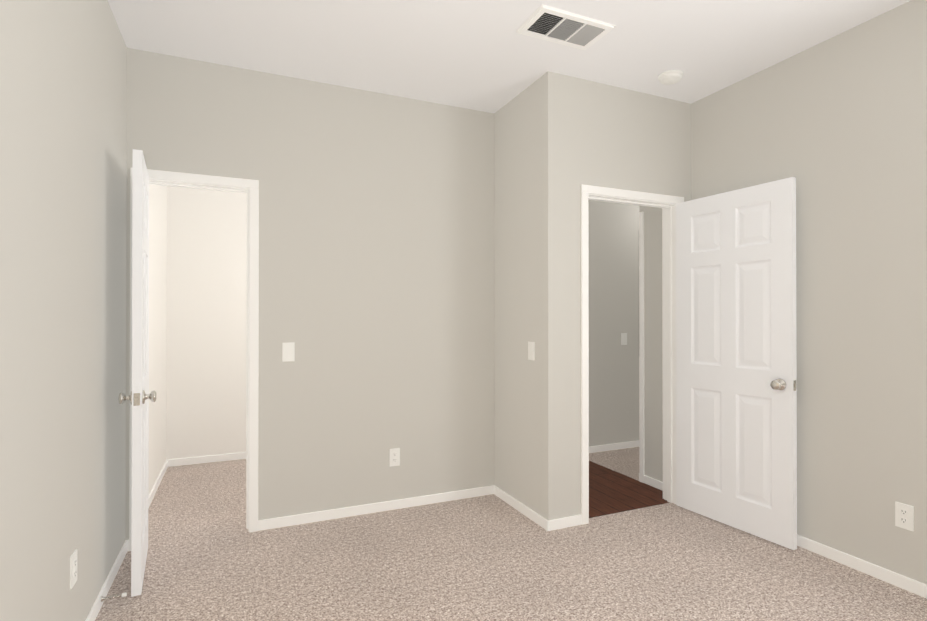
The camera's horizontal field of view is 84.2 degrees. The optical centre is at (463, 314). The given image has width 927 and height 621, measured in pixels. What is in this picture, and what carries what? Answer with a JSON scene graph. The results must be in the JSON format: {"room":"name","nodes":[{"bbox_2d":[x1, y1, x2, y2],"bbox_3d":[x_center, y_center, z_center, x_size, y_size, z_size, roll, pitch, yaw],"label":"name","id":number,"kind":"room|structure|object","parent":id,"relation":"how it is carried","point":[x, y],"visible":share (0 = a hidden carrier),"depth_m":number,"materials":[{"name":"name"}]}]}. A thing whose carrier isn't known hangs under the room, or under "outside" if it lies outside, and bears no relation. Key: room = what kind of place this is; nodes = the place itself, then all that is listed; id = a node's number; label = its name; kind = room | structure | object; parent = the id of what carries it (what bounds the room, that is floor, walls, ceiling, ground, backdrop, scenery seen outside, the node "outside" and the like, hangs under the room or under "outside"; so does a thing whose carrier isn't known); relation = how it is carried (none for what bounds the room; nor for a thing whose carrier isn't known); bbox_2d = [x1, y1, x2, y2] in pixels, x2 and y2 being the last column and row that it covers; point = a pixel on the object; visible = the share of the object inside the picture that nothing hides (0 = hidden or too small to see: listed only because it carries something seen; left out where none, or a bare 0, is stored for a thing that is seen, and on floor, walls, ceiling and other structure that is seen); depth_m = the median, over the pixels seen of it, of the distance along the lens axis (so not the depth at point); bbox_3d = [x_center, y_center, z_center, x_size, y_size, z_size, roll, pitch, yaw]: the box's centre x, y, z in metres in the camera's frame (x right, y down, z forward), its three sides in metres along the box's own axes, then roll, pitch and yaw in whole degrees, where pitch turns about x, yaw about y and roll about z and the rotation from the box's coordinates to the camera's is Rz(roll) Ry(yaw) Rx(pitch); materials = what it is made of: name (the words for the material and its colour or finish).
{"room":"empty bedroom","nodes":[
{"label":"empty bedroom","id":0,"kind":"room"},
{"bbox_2d":[0,0,126,620],"bbox_3d":[-1.341,-0.091,1.520,0.120,2.740,6.380,0,0,-24],"label":"wall","id":1,"kind":"structure","parent":0,"point":[63,129],"depth_m":1.76,"materials":[{"name":"grey paint"}]},
{"bbox_2d":[70,549,76,588],"bbox_3d":[-1.438,0.939,1.894,0.008,0.115,0.070,0,0,-24],"label":"electrical outlet","id":2,"kind":"object","parent":1,"relation":"attached to","point":[73,568],"visible":1,"depth_m":1.88,"materials":[{"name":"white plastic"}]},
{"bbox_2d":[85,540,128,620],"bbox_3d":[-0.932,1.245,0.760,0.019,0.062,4.430,0,0,-24],"label":"baseboard","id":3,"kind":"structure","parent":1,"relation":"attached to","point":[97,605],"depth_m":2.36,"materials":[{"name":"white wood"}]},
{"bbox_2d":[101,592,126,601],"bbox_3d":[-1.538,1.243,2.258,0.095,0.023,0.023,0,0,-24],"label":"spring door stop","id":4,"kind":"object","parent":3,"relation":"attached to","point":[114,596],"visible":1,"depth_m":2.26,"materials":[{"name":"white metal"}]},
{"bbox_2d":[148,459,168,508],"bbox_3d":[-2.192,1.258,3.614,0.018,0.062,1.570,0,0,-24],"label":"baseboard","id":5,"kind":"structure","parent":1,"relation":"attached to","point":[166,465],"depth_m":3.77,"materials":[{"name":"white wood"}]},
{"bbox_2d":[169,452,245,466],"bbox_3d":[-1.709,1.263,4.697,1.774,0.062,0.018,0,0,-24],"label":"baseboard","id":6,"kind":"structure","parent":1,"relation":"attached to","point":[241,455],"depth_m":4.46,"materials":[{"name":"white wood"}]},
{"bbox_2d":[148,185,246,495],"bbox_3d":[-1.392,-0.080,3.984,1.774,2.740,1.590,0,0,-24],"label":"wall","id":7,"kind":"structure","parent":0,"point":[197,299],"depth_m":4.44,"materials":[{"name":"white paint"}]},
{"bbox_2d":[125,48,493,539],"bbox_3d":[-0.830,-0.083,3.297,2.249,2.740,0.120,0,0,-24],"label":"wall","id":8,"kind":"structure","parent":0,"point":[376,257],"depth_m":3.28,"materials":[{"name":"grey paint"}]},
{"bbox_2d":[129,168,258,550],"bbox_3d":[-1.544,0.243,2.981,0.650,2.085,0.150,0,0,-24],"label":"trim","id":9,"kind":"structure","parent":8,"relation":"attached to","point":[250,187],"depth_m":3.03,"materials":[{"name":"white wood"}]},
{"bbox_2d":[118,149,156,596],"bbox_3d":[-1.612,0.263,2.564,0.150,2.018,0.567,0,0,-29],"label":"closet door","id":10,"kind":"structure","parent":9,"relation":"attached to","point":[139,397],"depth_m":2.33,"materials":[{"name":"white wood"}]},
{"bbox_2d":[282,342,294,361],"bbox_3d":[-1.065,0.229,3.121,0.070,0.115,0.010,0,0,-24],"label":"light switch","id":11,"kind":"object","parent":8,"relation":"attached to","point":[288,351],"visible":1,"depth_m":3.12,"materials":[{"name":"white plastic"}]},
{"bbox_2d":[258,485,492,530],"bbox_3d":[-0.497,1.257,3.366,1.580,0.062,0.012,0,0,-24],"label":"baseboard","id":12,"kind":"structure","parent":8,"relation":"attached to","point":[298,519],"depth_m":3.31,"materials":[{"name":"white wood"}]},
{"bbox_2d":[389,448,399,466],"bbox_3d":[-0.454,0.944,3.388,0.070,0.115,0.008,0,0,-24],"label":"electrical outlet","id":13,"kind":"object","parent":8,"relation":"attached to","point":[394,456],"visible":1,"depth_m":3.39,"materials":[{"name":"white plastic"}]},
{"bbox_2d":[108,0,910,112],"bbox_3d":[1.081,-1.506,2.594,5.414,0.100,6.380,0,0,-24],"label":"ceiling","id":14,"kind":"structure","parent":0,"point":[481,55],"depth_m":2.72,"materials":[{"name":"white paint"}]},
{"bbox_2d":[516,4,615,49],"bbox_3d":[0.519,-1.450,2.608,0.432,0.011,0.247,0,0,-24],"label":"ceiling vent","id":15,"kind":"object","parent":14,"relation":"in","point":[551,24],"visible":1,"depth_m":2.59,"materials":[{"name":"white metal"}]},
{"bbox_2d":[658,70,683,84],"bbox_3d":[1.259,-1.433,3.116,0.144,0.041,0.144,0,0,-24],"label":"smoke detector","id":16,"kind":"object","parent":14,"relation":"attached to","point":[669,77],"visible":1,"depth_m":3.08,"materials":[{"name":"white plastic"}]},
{"bbox_2d":[95,447,926,620],"bbox_3d":[1.081,1.294,2.582,5.174,0.020,6.140,0,0,-24],"label":"floor carpet","id":17,"kind":"object","parent":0,"point":[491,557],"visible":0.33,"depth_m":2.58,"materials":[{"name":"beige carpet"}]},
{"bbox_2d":[494,71,564,519],"bbox_3d":[0.294,-0.081,3.684,0.120,2.740,1.319,0,0,-24],"label":"wall","id":18,"kind":"structure","parent":0,"point":[529,278],"depth_m":3.23,"materials":[{"name":"grey paint"}]},
{"bbox_2d":[493,485,552,530],"bbox_3d":[0.365,1.257,3.353,0.012,0.062,0.691,0,0,-24],"label":"baseboard","id":19,"kind":"structure","parent":18,"relation":"attached to","point":[535,517],"depth_m":3.28,"materials":[{"name":"white wood"}]},
{"bbox_2d":[528,341,534,359],"bbox_3d":[0.425,0.229,3.224,0.010,0.115,0.070,0,0,-24],"label":"light switch","id":20,"kind":"object","parent":18,"relation":"attached to","point":[531,350],"visible":1,"depth_m":3.21,"materials":[{"name":"white plastic"}]},
{"bbox_2d":[588,200,638,446],"bbox_3d":[1.342,-0.075,4.932,3.045,2.740,0.120,0,0,-24],"label":"wall","id":21,"kind":"structure","parent":0,"point":[613,316],"depth_m":4.91,"materials":[{"name":"grey paint"}]},
{"bbox_2d":[589,440,638,452],"bbox_3d":[1.368,1.263,4.866,2.805,0.062,0.012,0,0,-24],"label":"baseboard","id":22,"kind":"structure","parent":21,"relation":"attached to","point":[608,447],"depth_m":4.89,"materials":[{"name":"white wood"}]},
{"bbox_2d":[621,333,626,344],"bbox_3d":[1.553,0.237,4.953,0.070,0.115,0.010,0,0,-24],"label":"light switch","id":23,"kind":"object","parent":21,"relation":"attached to","point":[623,338],"visible":1,"depth_m":4.95,"materials":[{"name":"white plastic"}]},
{"bbox_2d":[565,75,690,516],"bbox_3d":[1.067,-0.082,3.370,1.042,2.740,0.120,0,0,-24],"label":"wall","id":24,"kind":"structure","parent":0,"point":[621,138],"depth_m":3.22,"materials":[{"name":"grey paint"}]},
{"bbox_2d":[581,184,683,524],"bbox_3d":[1.082,0.245,3.375,0.845,2.085,0.150,0,0,-24],"label":"door frame","id":25,"kind":"structure","parent":24,"relation":"attached to","point":[667,204],"depth_m":3.48,"materials":[{"name":"white wood"}]},
{"bbox_2d":[676,177,796,549],"bbox_3d":[1.617,0.265,3.112,0.147,2.018,0.765,0,0,-28],"label":"hall door","id":26,"kind":"structure","parent":25,"relation":"attached to","point":[736,412],"depth_m":3.05,"materials":[{"name":"white wood"}]},
{"bbox_2d":[589,461,669,517],"bbox_3d":[0.814,1.302,3.937,1.042,0.016,1.264,0,0,-24],"label":"floor","id":27,"kind":"structure","parent":0,"point":[611,491],"depth_m":3.70,"materials":[{"name":"brown wood"}]},
{"bbox_2d":[639,0,926,584],"bbox_3d":[2.275,-0.088,2.071,0.120,2.740,4.230,0,0,-24],"label":"wall","id":28,"kind":"structure","parent":0,"point":[835,126],"depth_m":2.62,"materials":[{"name":"grey paint"}]},
{"bbox_2d":[639,212,643,482],"bbox_3d":[1.373,0.250,3.949,0.014,2.080,0.038,0,0,-24],"label":"door frame","id":29,"kind":"structure","parent":28,"relation":"attached to","point":[641,344],"depth_m":3.94,"materials":[{"name":"white wood"}]},
{"bbox_2d":[643,475,662,490],"bbox_3d":[1.426,1.259,3.828,0.012,0.062,0.319,0,0,-24],"label":"baseboard","id":30,"kind":"structure","parent":28,"relation":"attached to","point":[650,481],"depth_m":3.84,"materials":[{"name":"white wood"}]},
{"bbox_2d":[797,534,926,598],"bbox_3d":[2.315,1.250,1.810,0.012,0.062,3.731,0,0,-24],"label":"baseboard","id":31,"kind":"structure","parent":28,"relation":"attached to","point":[887,575],"depth_m":2.54,"materials":[{"name":"white wood"}]},
{"bbox_2d":[895,501,913,530],"bbox_3d":[2.060,0.943,2.396,0.008,0.115,0.070,0,0,-24],"label":"electrical outlet","id":32,"kind":"object","parent":28,"relation":"attached to","point":[904,516],"visible":1,"depth_m":2.39,"materials":[{"name":"white plastic"}]}
]}

